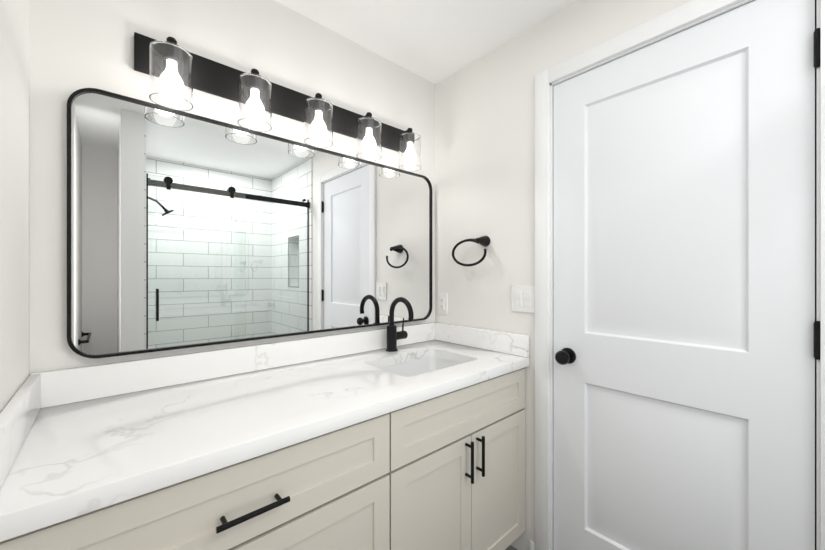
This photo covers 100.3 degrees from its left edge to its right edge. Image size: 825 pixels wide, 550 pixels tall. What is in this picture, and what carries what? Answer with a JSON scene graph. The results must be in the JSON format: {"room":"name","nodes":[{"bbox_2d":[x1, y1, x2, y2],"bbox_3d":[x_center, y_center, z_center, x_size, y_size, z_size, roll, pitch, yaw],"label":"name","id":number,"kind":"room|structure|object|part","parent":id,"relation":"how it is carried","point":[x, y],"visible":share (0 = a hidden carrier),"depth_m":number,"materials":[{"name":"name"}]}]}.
{"room":"bathroom","nodes":[
{"label":"bathroom","id":0,"kind":"room"},
{"bbox_2d":[0,0,29,412],"bbox_3d":[-0.164,0.077,-0.139,0.120,2.320,2.732,0,0,-42],"label":"wall","id":1,"kind":"structure","parent":0,"point":[14,195],"depth_m":0.77,"materials":[{"name":"white paint"}]},
{"bbox_2d":[0,373,43,488],"bbox_3d":[-0.815,0.308,0.704,0.020,0.095,0.561,0,0,-42],"label":"backsplash","id":2,"kind":"structure","parent":1,"relation":"attached to","point":[17,419],"depth_m":0.70,"materials":[{"name":"white stone"}]},
{"bbox_2d":[30,0,434,374],"bbox_3d":[-0.479,0.077,1.467,1.782,2.320,0.152,0,0,-42],"label":"wall","id":3,"kind":"structure","parent":0,"point":[186,230],"depth_m":1.19,"materials":[{"name":"white paint"}]},
{"bbox_2d":[134,32,420,171],"bbox_3d":[-0.388,-0.635,1.381,1.130,0.218,0.159,0,0,-42],"label":"sconce","id":4,"kind":"object","parent":3,"relation":"attached to","point":[174,71],"visible":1,"depth_m":1.21,"materials":[{"name":"black metal"}]},
{"bbox_2d":[36,322,435,408],"bbox_3d":[-0.441,0.308,1.424,1.536,0.095,0.021,0,0,-42],"label":"backsplash","id":5,"kind":"structure","parent":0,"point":[61,386],"depth_m":1.16,"materials":[{"name":"white stone"}]},
{"bbox_2d":[275,0,578,83],"bbox_3d":[0.429,-1.123,0.468,1.812,0.080,2.852,0,0,-42],"label":"ceiling","id":6,"kind":"structure","parent":0,"point":[434,41],"depth_m":1.48,"materials":[{"name":"white paint"}]},
{"bbox_2d":[505,545,516,549],"bbox_3d":[0.429,1.278,0.468,1.812,0.080,2.852,0,0,-42],"label":"floor","id":7,"kind":"structure","parent":0,"point":[509,547],"depth_m":1.56,"materials":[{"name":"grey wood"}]},
{"bbox_2d":[0,361,528,549],"bbox_3d":[-0.248,0.817,1.207,1.536,0.842,0.598,0,0,-42],"label":"bathroom vanity","id":8,"kind":"object","parent":7,"relation":"on","point":[391,436],"depth_m":0.95,"materials":[{"name":"beige paint"}]},
{"bbox_2d":[0,341,528,532],"bbox_3d":[-0.255,0.375,1.215,1.536,0.040,0.582,0,0,-42],"label":"countertop","id":9,"kind":"structure","parent":8,"relation":"on","point":[77,454],"depth_m":0.85,"materials":[{"name":"white stone"}]},
{"bbox_2d":[384,297,415,352],"bbox_3d":[-0.037,0.226,1.609,0.115,0.257,0.181,0,0,-42],"label":"faucet","id":10,"kind":"object","parent":9,"relation":"on","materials":[{"name":"black metal"}]},
{"bbox_2d":[376,353,459,376],"bbox_3d":[0.039,0.469,1.442,0.464,0.170,0.344,0,0,-42],"label":"sink","id":11,"kind":"object","parent":9,"relation":"in","point":[426,362],"depth_m":1.61,"materials":[{"name":"white ceramic"}]},
{"bbox_2d":[435,0,691,549],"bbox_3d":[1.090,0.077,0.974,0.150,2.320,2.732,0,0,-42],"label":"wall","id":12,"kind":"structure","parent":0,"point":[485,145],"depth_m":1.62,"materials":[{"name":"white paint"}]},
{"bbox_2d":[438,293,447,313],"bbox_3d":[0.165,0.152,1.897,0.009,0.115,0.070,0,0,-42],"label":"electrical outlet plate","id":13,"kind":"object","parent":12,"relation":"attached to","point":[442,303],"visible":1,"depth_m":1.89,"materials":[{"name":"white plastic"}]},
{"bbox_2d":[452,236,489,266],"bbox_3d":[0.295,-0.121,1.694,0.081,0.151,0.213,0,0,-42],"label":"towel ring","id":14,"kind":"object","parent":12,"relation":"attached to","point":[484,241],"visible":1,"depth_m":1.66,"materials":[{"name":"black metal"}]},
{"bbox_2d":[436,322,528,356],"bbox_3d":[0.319,0.308,1.710,0.020,0.095,0.561,0,0,-42],"label":"backsplash","id":15,"kind":"structure","parent":12,"relation":"attached to","point":[503,342],"depth_m":1.66,"materials":[{"name":"white stone"}]},
{"bbox_2d":[512,286,534,312],"bbox_3d":[0.491,0.102,1.527,0.010,0.115,0.116,0,0,-42],"label":"switch plate","id":16,"kind":"object","parent":12,"relation":"attached to","point":[523,298],"visible":1,"depth_m":1.53,"materials":[{"name":"white plastic"}]},
{"bbox_2d":[530,540,534,549],"bbox_3d":[0.609,1.195,0.242,1.541,0.085,2.011,0,0,-42],"label":"baseboard","id":17,"kind":"structure","parent":12,"relation":"attached to","point":[532,545],"depth_m":1.49,"materials":[{"name":"white paint"}]},
{"bbox_2d":[535,0,824,549],"bbox_3d":[0.858,0.187,1.202,0.137,2.101,0.852,0,0,-42],"label":"door frame","id":18,"kind":"structure","parent":12,"relation":"attached to","point":[676,18],"depth_m":1.37,"materials":[{"name":"white paint"}]},
{"bbox_2d":[553,0,819,549],"bbox_3d":[0.834,0.216,1.174,0.053,2.018,0.720,0,0,-42],"label":"door","id":19,"kind":"structure","parent":12,"relation":"in","point":[683,272],"depth_m":1.10,"materials":[{"name":"white paint"}]},
{"bbox_2d":[555,348,575,364],"bbox_3d":[0.604,0.323,1.368,0.069,0.064,0.064,0,0,-42],"label":"door knob","id":20,"kind":"object","parent":19,"relation":"attached to","point":[563,356],"depth_m":1.35,"materials":[{"name":"black metal"}]},
{"bbox_3d":[1.064,0.177,0.904,0.038,1.640,0.013,0,0,-42],"label":"door hinge","id":21,"kind":"part","parent":19,"relation":"part of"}
]}

